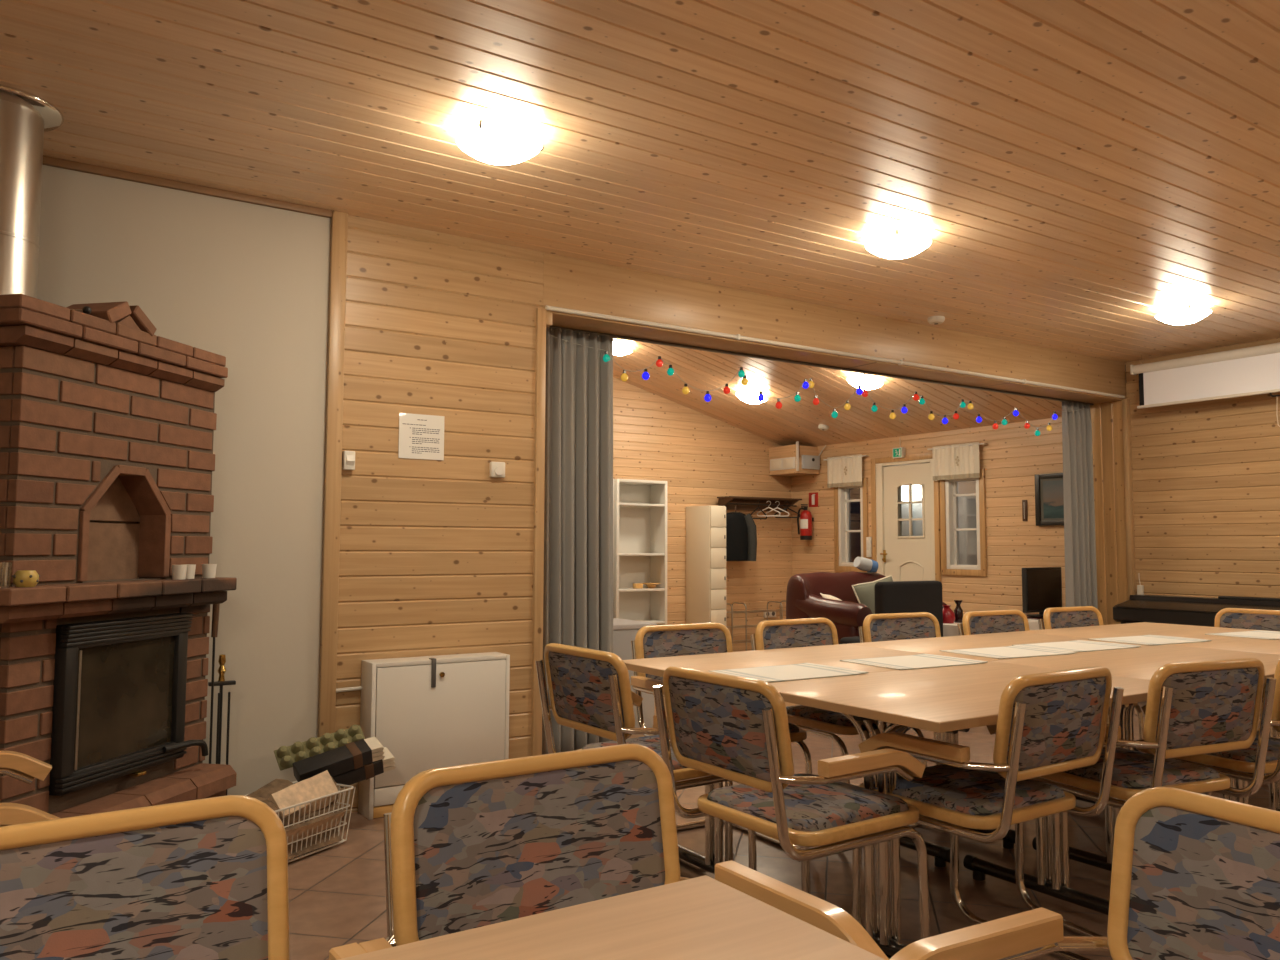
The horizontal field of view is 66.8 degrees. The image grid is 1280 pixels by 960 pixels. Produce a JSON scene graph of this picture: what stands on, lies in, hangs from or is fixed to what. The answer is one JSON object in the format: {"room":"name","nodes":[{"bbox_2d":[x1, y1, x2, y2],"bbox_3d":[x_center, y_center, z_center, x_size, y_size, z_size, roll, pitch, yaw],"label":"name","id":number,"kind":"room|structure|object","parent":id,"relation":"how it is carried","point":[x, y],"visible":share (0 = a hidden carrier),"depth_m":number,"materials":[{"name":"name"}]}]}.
{"room":"community hall","nodes":[
{"label":"community hall","id":0,"kind":"room"},
{"bbox_2d":[37,165,543,812],"bbox_3d":[-2.252,0.088,3.658,4.050,2.545,0.316,3,-5,-33],"label":"wall","id":1,"kind":"structure","parent":0,"point":[247,284],"depth_m":4.10,"materials":[{"name":"beige paint"}]},
{"bbox_2d":[42,155,331,217],"bbox_3d":[-1.915,-1.165,3.760,1.425,0.030,0.022,3,-5,-33],"label":"trim","id":2,"kind":"structure","parent":1,"relation":"attached to","point":[49,161],"depth_m":3.82,"materials":[{"name":"brown wood"}]},
{"bbox_2d":[318,210,347,736],"bbox_3d":[-1.295,0.120,4.080,0.065,2.545,0.028,3,-5,-33],"label":"trim","id":3,"kind":"structure","parent":1,"relation":"attached to","point":[326,709],"depth_m":4.08,"materials":[{"name":"brown wood"}]},
{"bbox_2d":[342,451,354,469],"bbox_3d":[-1.237,-0.083,4.122,0.048,0.080,0.044,3,-5,-33],"label":"light switch","id":4,"kind":"object","parent":1,"relation":"attached to","point":[348,457],"visible":1,"depth_m":4.11,"materials":[{"name":"white plastic"}]},
{"bbox_2d":[398,413,444,459],"bbox_3d":[-0.973,-0.193,4.324,0.210,0.200,0.003,3,-5,-33],"label":"paper notice","id":5,"kind":"object","parent":1,"relation":"attached to","point":[421,436],"visible":1,"depth_m":4.32,"materials":[{"name":"white paper"}]},
{"bbox_2d":[489,462,504,477],"bbox_3d":[-0.661,-0.048,4.504,0.072,0.072,0.036,3,-5,-33],"label":"thermostat","id":6,"kind":"object","parent":1,"relation":"attached to","point":[496,469],"visible":1,"depth_m":4.49,"materials":[{"name":"white plastic"}]},
{"bbox_2d":[531,308,545,755],"bbox_3d":[-0.563,0.309,4.736,0.048,2.262,0.318,3,-5,-33],"label":"trim","id":7,"kind":"structure","parent":1,"relation":"attached to","point":[540,366],"depth_m":4.61,"materials":[{"name":"brown wood"}]},
{"bbox_2d":[0,0,1279,364],"bbox_3d":[1.721,-1.317,2.282,9.270,0.100,7.131,3,-5,-33],"label":"ceiling","id":8,"kind":"structure","parent":0,"point":[1075,173],"depth_m":3.33,"materials":[{"name":"brown wood"}]},
{"bbox_2d":[456,119,543,164],"bbox_3d":[-0.484,-1.150,3.334,0.292,0.106,0.298,3,-5,-33],"label":"ceiling lamp","id":9,"kind":"object","parent":8,"relation":"attached to","point":[492,141],"visible":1,"depth_m":3.26,"materials":[{"name":"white glass"}]},
{"bbox_2d":[865,228,930,258],"bbox_3d":[1.176,-1.070,4.428,0.292,0.106,0.298,3,-5,-33],"label":"ceiling lamp","id":10,"kind":"object","parent":8,"relation":"attached to","point":[897,243],"visible":1,"depth_m":4.35,"materials":[{"name":"white glass"}]},
{"bbox_2d":[1155,302,1211,324],"bbox_3d":[3.204,-0.974,5.727,0.292,0.106,0.298,3,-5,-33],"label":"ceiling lamp","id":11,"kind":"object","parent":8,"relation":"attached to","point":[1180,313],"visible":1,"depth_m":5.65,"materials":[{"name":"white glass"}]},
{"bbox_2d":[1130,342,1279,426],"bbox_3d":[4.543,-0.686,5.899,0.068,0.647,3.172,3,-5,-33],"label":"projection screen","id":12,"kind":"object","parent":8,"relation":"hanging from","point":[1255,370],"visible":1,"depth_m":6.76,"materials":[{"name":"white fabric"}]},
{"bbox_2d":[613,377,791,651],"bbox_3d":[-1.195,-0.333,8.876,6.900,4.100,0.080,3,-5,-33],"label":"wall","id":13,"kind":"structure","parent":0,"point":[702,458],"depth_m":10.03,"materials":[{"name":"brown wood"}]},
{"bbox_2d":[717,496,801,511],"bbox_3d":[1.254,0.254,10.226,0.980,0.130,0.265,3,-5,-33],"label":"coat rack","id":14,"kind":"object","parent":13,"relation":"attached to","point":[743,503],"visible":0.94,"depth_m":10.26,"materials":[{"name":"brown metal"}]},
{"bbox_2d":[725,502,756,560],"bbox_3d":[1.009,0.531,9.979,0.398,0.607,0.164,2,-4,-25],"label":"coat","id":15,"kind":"object","parent":14,"relation":"hanging from","point":[741,532],"visible":0.95,"depth_m":9.92,"materials":[{"name":"black fabric"}]},
{"bbox_2d":[717,496,801,500],"bbox_3d":[1.266,0.196,10.213,0.980,0.015,0.225,3,-5,-33],"label":"shelf","id":16,"kind":"object","parent":14,"relation":"attached to","point":[727,498],"depth_m":10.16,"materials":[{"name":"brown wood"}]},
{"bbox_2d":[288,698,1269,959],"bbox_3d":[0.734,1.418,3.568,9.250,0.100,10.700,3,-5,-33],"label":"floor","id":17,"kind":"structure","parent":0,"point":[337,893],"depth_m":3.30,"materials":[{"name":"tile"}]},
{"bbox_2d":[0,751,58,826],"bbox_3d":[-1.411,0.847,1.989,0.561,0.810,0.588,3,-5,-33],"label":"chair","id":18,"kind":"object","parent":17,"relation":"on","point":[20,766],"visible":0.23,"depth_m":2.27,"materials":[{"name":"brown wood"}]},
{"bbox_2d":[0,294,236,817],"bbox_3d":[-2.056,0.378,3.200,1.002,1.906,1.025,-1,-4,12],"label":"brick fireplace","id":19,"kind":"object","parent":17,"relation":"on","point":[108,423],"depth_m":3.09,"materials":[{"name":"brown brick"}]},
{"bbox_2d":[12,570,39,586],"bbox_3d":[-1.733,0.279,2.738,0.068,0.046,0.068,3,-5,-33],"label":"candle holder","id":20,"kind":"object","parent":19,"relation":"on","point":[21,578],"visible":1,"depth_m":2.72,"materials":[{"name":"yellow ceramic"}]},
{"bbox_2d":[0,84,63,297],"bbox_3d":[-2.087,-0.868,3.138,0.356,0.728,0.356,3,-5,-33],"label":"flue pipe","id":21,"kind":"object","parent":19,"relation":"on","point":[25,117],"visible":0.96,"depth_m":3.09,"materials":[{"name":"silver metal"}]},
{"bbox_2d":[172,565,186,579],"bbox_3d":[-1.598,0.320,3.364,0.050,0.050,0.050,3,-5,-33],"label":"votive candle","id":22,"kind":"object","parent":19,"relation":"on","point":[178,571],"visible":1,"depth_m":3.35,"materials":[{"name":"white wax"}]},
{"bbox_2d":[202,564,216,577],"bbox_3d":[-1.565,0.331,3.523,0.050,0.050,0.050,3,-5,-33],"label":"votive candle","id":23,"kind":"object","parent":19,"relation":"on","point":[208,570],"visible":0.98,"depth_m":3.50,"materials":[{"name":"white wax"}]},
{"bbox_2d":[0,795,366,959],"bbox_3d":[-0.496,0.775,0.881,0.588,0.810,0.561,3,-5,-35],"label":"chair","id":24,"kind":"object","parent":17,"relation":"on","point":[207,878],"visible":1,"depth_m":1.14,"materials":[{"name":"multicoloured fabric"}]},
{"bbox_2d":[208,604,235,794],"bbox_3d":[-1.593,0.881,3.684,0.100,0.970,0.100,3,-5,-33],"label":"tool","id":25,"kind":"object","parent":17,"relation":"on","point":[221,682],"visible":0.45,"depth_m":3.67,"materials":[{"name":"black metal"}]},
{"bbox_2d":[244,781,354,862],"bbox_3d":[-1.294,1.249,3.526,0.268,0.200,0.448,-2,-4,27],"label":"wire basket","id":26,"kind":"object","parent":17,"relation":"on","point":[350,788],"visible":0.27,"depth_m":3.53,"materials":[{"name":"white metal"}]},
{"bbox_2d":[246,779,292,797],"bbox_3d":[-1.358,1.154,3.497,0.117,0.098,0.220,-1,-4,19],"label":"log","id":27,"kind":"object","parent":26,"relation":"in","point":[276,785],"visible":0.48,"depth_m":3.53,"materials":[{"name":"brown wood"}]},
{"bbox_2d":[260,797,298,825],"bbox_3d":[-1.305,1.167,3.380,0.108,0.104,0.200,-2,-5,33],"label":"log","id":28,"kind":"object","parent":26,"relation":"in","point":[269,803],"visible":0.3,"depth_m":3.40,"materials":[{"name":"brown wood"}]},
{"bbox_2d":[268,770,337,818],"bbox_3d":[-1.226,1.171,3.519,0.097,0.178,0.270,-2,-4,25],"label":"log","id":29,"kind":"object","parent":26,"relation":"in","point":[322,784],"visible":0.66,"depth_m":3.51,"materials":[{"name":"brown wood"}]},
{"bbox_2d":[288,827,341,859],"bbox_3d":[-1.244,1.304,3.496,0.134,0.093,0.330,-2,-4,27],"label":"log","id":30,"kind":"object","parent":26,"relation":"in","point":[336,838],"visible":0.31,"depth_m":3.50,"materials":[{"name":"brown wood"}]},
{"bbox_2d":[284,804,345,842],"bbox_3d":[-1.238,1.254,3.496,0.154,0.108,0.340,-2,-4,26],"label":"log","id":31,"kind":"object","parent":26,"relation":"in","point":[304,826],"visible":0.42,"depth_m":3.50,"materials":[{"name":"brown wood"}]},
{"bbox_3d":[-1.243,1.208,3.649,0.156,0.098,0.220,-1,-4,20],"label":"log","id":32,"kind":"object","parent":26,"relation":"in","visible":0},
{"bbox_2d":[293,737,395,787],"bbox_3d":[-1.147,1.112,3.777,0.391,0.192,0.130,3,-5,-33],"label":"bundle","id":33,"kind":"object","parent":32,"relation":"on","point":[353,762],"visible":0.88,"depth_m":3.75,"materials":[{"name":"black"}]},
{"bbox_2d":[274,725,364,770],"bbox_3d":[-1.250,1.047,3.811,0.346,0.141,0.081,3,-5,-33],"label":"egg carton","id":34,"kind":"object","parent":33,"relation":"on","point":[286,756],"visible":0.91,"depth_m":3.79,"materials":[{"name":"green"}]},
{"bbox_2d":[358,652,509,819],"bbox_3d":[-0.881,1.087,4.207,0.625,0.636,0.157,3,-5,-33],"label":"base cabinet","id":35,"kind":"object","parent":17,"relation":"on","point":[437,711],"visible":0.78,"depth_m":4.13,"materials":[{"name":"white paint"}]},
{"bbox_2d":[338,875,884,959],"bbox_3d":[-0.264,0.802,0.535,1.303,0.710,0.723,3,-5,-33],"label":"folding table","id":36,"kind":"object","parent":17,"relation":"on","point":[702,917],"visible":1,"depth_m":1.02,"materials":[{"name":"brown wood"}]},
{"bbox_2d":[358,744,888,959],"bbox_3d":[-0.017,0.799,1.204,0.588,0.810,0.561,3,-5,-33],"label":"chair","id":37,"kind":"object","parent":17,"relation":"on","point":[475,845],"visible":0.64,"depth_m":1.40,"materials":[{"name":"multicoloured fabric"}]},
{"bbox_2d":[613,618,656,727],"bbox_3d":[-0.282,1.206,6.001,0.620,0.645,0.470,3,-5,-33],"label":"storage chest","id":38,"kind":"object","parent":17,"relation":"on","point":[624,630],"visible":0.24,"depth_m":5.89,"materials":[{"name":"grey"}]},
{"bbox_2d":[613,479,666,624],"bbox_3d":[-0.051,0.880,9.328,0.580,1.750,0.270,3,-5,-33],"label":"bookcase","id":39,"kind":"object","parent":17,"relation":"on","point":[640,506],"visible":0.54,"depth_m":9.45,"materials":[{"name":"white paint"}]},
{"bbox_2d":[535,643,756,870],"bbox_3d":[0.015,0.927,3.085,0.561,0.810,0.588,3,-5,-35],"label":"chair","id":40,"kind":"object","parent":17,"relation":"on","point":[590,691],"visible":0.52,"depth_m":2.93,"materials":[{"name":"multicoloured fabric"}]},
{"bbox_2d":[686,505,725,625],"bbox_3d":[0.663,1.023,9.703,0.200,1.520,0.423,3,-5,-33],"label":"cabinet","id":41,"kind":"object","parent":17,"relation":"on","point":[705,525],"visible":0.78,"depth_m":9.59,"materials":[{"name":"beige paint"}]},
{"bbox_2d":[631,623,811,872],"bbox_3d":[0.296,0.965,3.639,0.588,0.810,0.561,3,-5,-31],"label":"chair","id":42,"kind":"object","parent":17,"relation":"on","point":[652,641],"visible":0.32,"depth_m":3.81,"materials":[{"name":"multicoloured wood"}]},
{"bbox_2d":[726,600,785,650],"bbox_3d":[1.212,1.535,10.033,0.854,0.547,0.244,3,-5,-33],"label":"shoe rack","id":43,"kind":"object","parent":17,"relation":"on","point":[746,626],"visible":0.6,"depth_m":9.97,"materials":[{"name":"wood"}]},
{"bbox_2d":[653,666,929,939],"bbox_3d":[0.386,0.889,2.505,0.561,0.810,0.588,3,-5,-35],"label":"chair","id":44,"kind":"object","parent":17,"relation":"on","point":[730,727],"visible":0.98,"depth_m":2.37,"materials":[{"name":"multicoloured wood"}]},
{"bbox_2d":[623,644,984,873],"bbox_3d":[0.585,1.005,3.467,1.151,0.710,0.723,3,-5,-33],"label":"folding table","id":45,"kind":"object","parent":17,"relation":"on","point":[830,655],"visible":0.2,"depth_m":3.43,"materials":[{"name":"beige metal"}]},
{"bbox_2d":[711,663,868,681],"bbox_3d":[0.481,0.623,3.154,0.420,0.007,0.300,3,-5,-31],"label":"placemat","id":46,"kind":"object","parent":45,"relation":"on","point":[802,671],"visible":0.94,"depth_m":3.14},
{"bbox_2d":[840,654,987,669],"bbox_3d":[0.974,0.646,3.459,0.420,0.007,0.300,2,-4,-29],"label":"placemat","id":47,"kind":"object","parent":45,"relation":"on","point":[919,661],"visible":1,"depth_m":3.45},
{"bbox_2d":[750,618,926,828],"bbox_3d":[0.797,0.987,3.932,0.588,0.810,0.561,3,-5,-33],"label":"chair","id":48,"kind":"object","parent":17,"relation":"on","point":[787,633],"visible":0.22,"depth_m":4.04,"materials":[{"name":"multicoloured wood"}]},
{"bbox_2d":[786,571,946,642],"bbox_3d":[1.859,1.218,7.991,1.100,0.907,0.859,3,-5,-33],"label":"sofa","id":49,"kind":"object","parent":17,"relation":"on","point":[804,599],"visible":0.35,"depth_m":7.91,"materials":[{"name":"red leather"}]},
{"bbox_2d":[854,557,877,572],"bbox_3d":[1.966,0.737,8.442,0.208,0.139,0.120,1,-4,-17],"label":"bundle","id":50,"kind":"object","parent":49,"relation":"on","point":[863,564],"visible":1,"depth_m":8.40,"materials":[{"name":"grey fabric"}]},
{"bbox_2d":[852,575,893,613],"bbox_3d":[1.987,1.014,8.030,0.464,0.446,0.177,1,-4,-15],"label":"cushion","id":51,"kind":"object","parent":49,"relation":"on","point":[864,592],"visible":0.34,"depth_m":7.99,"materials":[{"name":"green fabric"}]},
{"bbox_2d":[839,580,942,643],"bbox_3d":[1.828,1.172,7.075,0.640,0.875,0.460,3,-5,-33],"label":"chair","id":52,"kind":"object","parent":17,"relation":"on","point":[894,596],"visible":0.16,"depth_m":6.89,"materials":[{"name":"black fabric"}]},
{"bbox_2d":[858,612,940,642],"bbox_3d":[1.332,1.015,4.318,0.588,0.810,0.561,2,-4,-27],"label":"chair","id":53,"kind":"object","parent":17,"relation":"on","point":[890,626],"visible":0.13,"depth_m":4.55,"materials":[{"name":"multicoloured fabric"}]},
{"bbox_2d":[769,661,1149,956],"bbox_3d":[0.982,0.965,2.865,1.151,0.710,0.723,3,-5,-33],"label":"folding table","id":54,"kind":"object","parent":17,"relation":"on","point":[950,699],"visible":0.44,"depth_m":2.71,"materials":[{"name":"brown wood"}]},
{"bbox_2d":[852,666,1123,959],"bbox_3d":[0.931,0.899,2.629,0.588,0.810,0.561,3,-5,-34],"label":"chair","id":55,"kind":"object","parent":17,"relation":"on","point":[1048,723],"visible":0.9,"depth_m":2.47,"materials":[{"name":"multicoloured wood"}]},
{"bbox_2d":[957,610,1029,635],"bbox_3d":[1.861,1.032,4.534,0.588,0.810,0.561,2,-5,-30],"label":"chair","id":56,"kind":"object","parent":17,"relation":"on","point":[995,621],"visible":0.12,"depth_m":4.76,"materials":[{"name":"multicoloured fabric"}]},
{"bbox_2d":[850,632,1151,848],"bbox_3d":[1.547,1.051,4.098,1.151,0.710,0.723,3,-5,-33],"label":"folding table","id":57,"kind":"object","parent":17,"relation":"on","point":[933,645],"visible":0.13,"depth_m":4.13,"materials":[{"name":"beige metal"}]},
{"bbox_2d":[939,645,1076,658],"bbox_3d":[1.435,0.670,3.785,0.420,0.007,0.300,2,-4,-27],"label":"placemat","id":58,"kind":"object","parent":57,"relation":"on","point":[1015,651],"visible":1,"depth_m":3.77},
{"bbox_2d":[1012,640,1140,651],"bbox_3d":[1.810,0.688,4.025,0.420,0.007,0.300,2,-4,-29],"label":"placemat","id":59,"kind":"object","parent":57,"relation":"on","point":[1075,645],"visible":0.94,"depth_m":4.02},
{"bbox_2d":[1024,613,1043,619],"bbox_3d":[3.194,1.379,7.841,0.400,0.575,0.480,3,-5,-33],"label":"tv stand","id":60,"kind":"object","parent":17,"relation":"on","point":[1026,614],"visible":0.03,"depth_m":7.69,"materials":[{"name":"black"}]},
{"bbox_2d":[1022,567,1061,616],"bbox_3d":[3.197,0.888,7.708,0.520,0.385,0.160,3,-5,-37],"label":"television","id":61,"kind":"object","parent":60,"relation":"on","point":[1041,586],"visible":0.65,"depth_m":7.66,"materials":[{"name":"black plastic"}]},
{"bbox_2d":[889,787,1279,959],"bbox_3d":[0.552,0.785,0.972,0.561,0.810,0.588,2,-4,-29],"label":"chair","id":62,"kind":"object","parent":17,"relation":"on","point":[1195,876],"visible":1,"depth_m":1.22,"materials":[{"name":"multicoloured fabric"}]},
{"bbox_2d":[1038,606,1198,763],"bbox_3d":[2.381,1.056,4.851,0.588,0.810,0.561,2,-5,-30],"label":"chair","id":63,"kind":"object","parent":17,"relation":"on","point":[1080,616],"visible":0.19,"depth_m":5.05,"materials":[{"name":"brown wood"}]},
{"bbox_2d":[993,645,1279,870],"bbox_3d":[1.944,1.012,3.495,1.151,0.710,0.723,3,-5,-33],"label":"folding table","id":64,"kind":"object","parent":17,"relation":"on","point":[1141,662],"visible":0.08,"depth_m":3.50,"materials":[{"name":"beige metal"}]},
{"bbox_2d":[1015,658,1275,936],"bbox_3d":[1.487,0.919,2.887,0.588,0.810,0.561,2,-4,-24],"label":"chair","id":65,"kind":"object","parent":17,"relation":"on","point":[1209,706],"visible":0.74,"depth_m":2.71,"materials":[{"name":"multicoloured fabric"}]},
{"bbox_2d":[1016,622,1279,775],"bbox_3d":[2.509,1.097,4.729,1.151,0.710,0.723,3,-5,-33],"label":"folding table","id":66,"kind":"object","parent":17,"relation":"on","point":[1142,628],"visible":0.09,"depth_m":4.80,"materials":[{"name":"beige wood"}]},
{"bbox_2d":[1089,635,1211,644],"bbox_3d":[2.257,0.708,4.300,0.420,0.007,0.300,2,-4,-27],"label":"placemat","id":67,"kind":"object","parent":66,"relation":"on","point":[1144,639],"visible":1,"depth_m":4.28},
{"bbox_2d":[1113,595,1279,626],"bbox_3d":[4.017,1.187,6.531,0.375,0.788,1.510,3,-5,-33],"label":"digital piano","id":68,"kind":"object","parent":17,"relation":"on","point":[1181,610],"visible":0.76,"depth_m":6.74,"materials":[{"name":"black"}]},
{"bbox_2d":[1136,660,1279,795],"bbox_3d":[2.025,0.944,3.232,0.588,0.810,0.561,2,-4,-29],"label":"chair","id":69,"kind":"object","parent":17,"relation":"on","point":[1232,764],"visible":0.34,"depth_m":3.06,"materials":[{"name":"brown wood"}]},
{"bbox_2d":[1167,637,1279,810],"bbox_3d":[2.906,1.058,4.126,1.151,0.710,0.723,3,-5,-33],"label":"folding table","id":70,"kind":"object","parent":17,"relation":"on","point":[1268,646],"visible":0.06,"depth_m":4.02,"materials":[{"name":"beige wood"}]},
{"bbox_2d":[1206,630,1279,639],"bbox_3d":[2.938,0.729,4.574,0.420,0.007,0.300,2,-4,-28],"label":"placemat","id":71,"kind":"object","parent":70,"relation":"on","point":[1257,634],"visible":1,"depth_m":4.58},
{"bbox_2d":[1173,608,1279,787],"bbox_3d":[2.958,1.051,4.757,0.561,0.810,0.588,3,-5,-34],"label":"chair","id":72,"kind":"object","parent":17,"relation":"on","point":[1254,619],"visible":0.07,"depth_m":4.97,"materials":[{"name":"brown wood"}]},
{"bbox_3d":[2.584,1.360,7.441,0.930,0.555,0.560,3,-5,-33],"label":"side table","id":73,"kind":"object","parent":17,"relation":"on","visible":0},
{"bbox_2d":[943,619,1044,636],"bbox_3d":[2.584,1.193,7.452,1.006,0.229,0.622,3,-5,-33],"label":"tablecloth","id":74,"kind":"object","parent":73,"relation":"on","point":[949,629],"visible":0.08,"depth_m":7.10,"materials":[{"name":"beige fabric"}]},
{"bbox_2d":[943,605,954,622],"bbox_3d":[2.271,0.994,7.187,0.124,0.130,0.124,3,-5,-33],"label":"vase","id":75,"kind":"object","parent":74,"relation":"on","point":[948,614],"visible":0.8,"depth_m":7.14,"materials":[{"name":"red ceramic"}]},
{"bbox_2d":[954,600,962,622],"bbox_3d":[2.374,0.979,7.232,0.064,0.165,0.063,3,-5,-33],"label":"vase","id":76,"kind":"object","parent":74,"relation":"on","point":[958,611],"visible":0.97,"depth_m":7.21,"materials":[{"name":"black ceramic"}]},
{"bbox_2d":[543,253,1125,403],"bbox_3d":[1.550,-0.852,6.224,5.040,0.295,0.316,3,-5,-33],"label":"beam","id":77,"kind":"structure","parent":0,"point":[568,283],"depth_m":5.66,"materials":[{"name":"brown wood"}]},
{"bbox_2d":[549,326,1093,405],"bbox_3d":[1.484,-0.693,6.276,4.960,0.014,0.030,3,-5,-33],"label":"rail","id":78,"kind":"object","parent":77,"relation":"attached to","point":[550,327],"visible":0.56,"depth_m":5.95,"materials":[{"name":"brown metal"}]},
{"bbox_2d":[542,327,612,754],"bbox_3d":[-0.334,0.330,5.001,0.468,2.218,0.101,3,-5,-33],"label":"curtain","id":79,"kind":"object","parent":78,"relation":"hanging from","point":[578,491],"visible":0.72,"depth_m":5.02,"materials":[{"name":"grey fabric"}]},
{"bbox_2d":[1062,401,1097,608],"bbox_3d":[3.390,0.510,7.455,0.400,2.218,0.097,3,-5,-33],"label":"curtain","id":80,"kind":"object","parent":78,"relation":"hanging from","point":[1078,480],"visible":0.7,"depth_m":7.44,"materials":[{"name":"grey fabric"}]},
{"bbox_2d":[545,305,1124,397],"bbox_3d":[1.623,-0.735,6.059,4.970,0.032,0.026,3,-5,-33],"label":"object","id":81,"kind":"object","parent":77,"relation":"attached to","point":[737,337],"visible":1,"depth_m":5.61,"materials":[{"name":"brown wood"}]},
{"bbox_2d":[613,338,1061,446],"bbox_3d":[-0.200,-1.452,7.458,7.119,1.842,3.600,3,-5,-33],"label":"ceiling","id":82,"kind":"structure","parent":0,"point":[795,421],"depth_m":8.78,"materials":[{"name":"brown wood"}]},
{"bbox_2d":[613,339,632,355],"bbox_3d":[-0.207,-1.157,8.452,0.290,0.130,0.289,0,-4,-2],"label":"ceiling lamp","id":83,"kind":"object","parent":82,"relation":"attached to","point":[620,348],"visible":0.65,"depth_m":8.38,"materials":[{"name":"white glass"}]},
{"bbox_2d":[736,389,766,403],"bbox_3d":[1.038,-0.775,9.008,0.290,0.130,0.289,0,-4,-2],"label":"ceiling lamp","id":84,"kind":"object","parent":82,"relation":"attached to","point":[750,396],"visible":0.94,"depth_m":8.94,"materials":[{"name":"white glass"}]},
{"bbox_2d":[633,356,907,418],"bbox_3d":[0.854,-0.521,5.825,2.154,0.238,0.041,3,-5,-33],"label":"string lights","id":85,"kind":"object","parent":82,"relation":"hanging from","point":[744,382],"depth_m":5.79,"materials":[{"name":"multicoloured"}]},
{"bbox_2d":[847,373,882,389],"bbox_3d":[1.853,-0.812,7.987,0.290,0.130,0.289,0,-4,-2],"label":"ceiling lamp","id":86,"kind":"object","parent":82,"relation":"attached to","point":[868,381],"visible":0.97,"depth_m":7.91,"materials":[{"name":"white glass"}]},
{"bbox_2d":[958,399,1084,435],"bbox_3d":[2.805,-0.457,7.106,1.490,0.251,0.041,3,-5,-33],"label":"string lights","id":87,"kind":"object","parent":82,"relation":"hanging from","point":[970,406],"depth_m":7.02,"materials":[{"name":"multicoloured plastic"}]},
{"bbox_2d":[791,393,1126,615],"bbox_3d":[2.760,0.546,9.067,0.090,2.400,3.850,3,-5,-33],"label":"wall","id":88,"kind":"structure","parent":0,"point":[1013,454],"depth_m":8.48,"materials":[{"name":"brown wood"}]},
{"bbox_2d":[769,441,825,475],"bbox_3d":[1.690,-0.226,10.367,0.333,0.330,0.586,3,-5,-33],"label":"box","id":89,"kind":"object","parent":88,"relation":"attached to","point":[789,460],"visible":1,"depth_m":10.27,"materials":[{"name":"brown wood"}]},
{"bbox_2d":[771,458,792,468],"bbox_3d":[1.513,-0.171,10.332,0.004,0.095,0.340,3,-5,-33],"label":"grille","id":90,"kind":"object","parent":89,"relation":"attached to","point":[776,463],"depth_m":10.33,"materials":[{"name":"beige wood"}]},
{"bbox_2d":[797,504,813,539],"bbox_3d":[1.764,0.450,10.358,0.179,0.380,0.148,-1,-4,12],"label":"fire extinguisher","id":91,"kind":"object","parent":88,"relation":"attached to","point":[805,531],"visible":1,"depth_m":10.30,"materials":[{"name":"red metal"}]},
{"bbox_2d":[823,454,868,487],"bbox_3d":[2.110,-0.087,9.961,0.069,0.320,0.595,3,-5,-33],"label":"window valance","id":92,"kind":"object","parent":88,"relation":"attached to","point":[842,471],"visible":1,"depth_m":9.95,"materials":[{"name":"beige fabric"}]},
{"bbox_2d":[834,477,868,571],"bbox_3d":[2.193,0.463,9.929,0.120,0.950,0.460,3,-5,-33],"label":"window","id":93,"kind":"structure","parent":88,"relation":"in","point":[842,563],"depth_m":10.01,"materials":[{"name":"white paint"}]},
{"bbox_2d":[871,453,940,581],"bbox_3d":[2.561,0.762,9.303,0.148,2.000,0.835,3,-5,-33],"label":"door","id":94,"kind":"structure","parent":88,"relation":"in","point":[905,558],"depth_m":9.34,"materials":[{"name":"beige paint"}]},
{"bbox_2d":[927,442,986,480],"bbox_3d":[2.873,-0.163,8.802,0.069,0.320,0.625,3,-5,-33],"label":"window valance","id":95,"kind":"object","parent":88,"relation":"attached to","point":[955,461],"visible":1,"depth_m":8.79,"materials":[{"name":"beige fabric"}]},
{"bbox_2d":[940,468,986,575],"bbox_3d":[2.953,0.387,8.776,0.120,0.950,0.485,3,-5,-33],"label":"window","id":96,"kind":"structure","parent":88,"relation":"in","point":[949,496],"depth_m":8.86,"materials":[{"name":"white paint"}]},
{"bbox_2d":[1034,473,1063,525],"bbox_3d":[3.475,0.153,7.891,0.032,0.430,0.570,3,-5,-33],"label":"painting","id":97,"kind":"object","parent":88,"relation":"attached to","point":[1049,498],"visible":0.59,"depth_m":8.02,"materials":[{"name":"black wood"}]},
{"bbox_2d":[901,371,1125,564],"bbox_3d":[3.275,0.492,9.710,1.450,2.600,3.650,3,-5,-33],"label":"wall","id":98,"kind":"structure","parent":0,"point":[967,540],"depth_m":10.50,"materials":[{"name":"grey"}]},
{"bbox_2d":[901,485,921,501],"bbox_3d":[3.042,0.114,10.942,0.280,0.260,0.494,3,-5,-33],"label":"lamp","id":99,"kind":"object","parent":98,"relation":"attached to","point":[916,489],"visible":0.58,"depth_m":10.80,"materials":[{"name":"white glass"}]},
{"bbox_2d":[1126,338,1279,713],"bbox_3d":[5.622,0.181,4.609,0.080,2.545,6.732,3,-5,-33],"label":"wall","id":100,"kind":"structure","parent":0,"point":[1206,474],"depth_m":6.93,"materials":[{"name":"brown wood"}]},
{"bbox_2d":[1090,400,1127,624],"bbox_3d":[3.673,0.520,7.531,0.120,2.250,0.318,3,-5,-33],"label":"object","id":101,"kind":"structure","parent":100,"relation":"attached to","point":[1106,418],"depth_m":7.50,"materials":[{"name":"brown wood"}]},
{"bbox_2d":[1122,398,1135,599],"bbox_3d":[3.723,0.504,7.364,0.050,2.260,0.038,3,-5,-33],"label":"trim","id":102,"kind":"structure","parent":100,"relation":"attached to","point":[1131,580],"depth_m":7.37,"materials":[{"name":"brown wood"}]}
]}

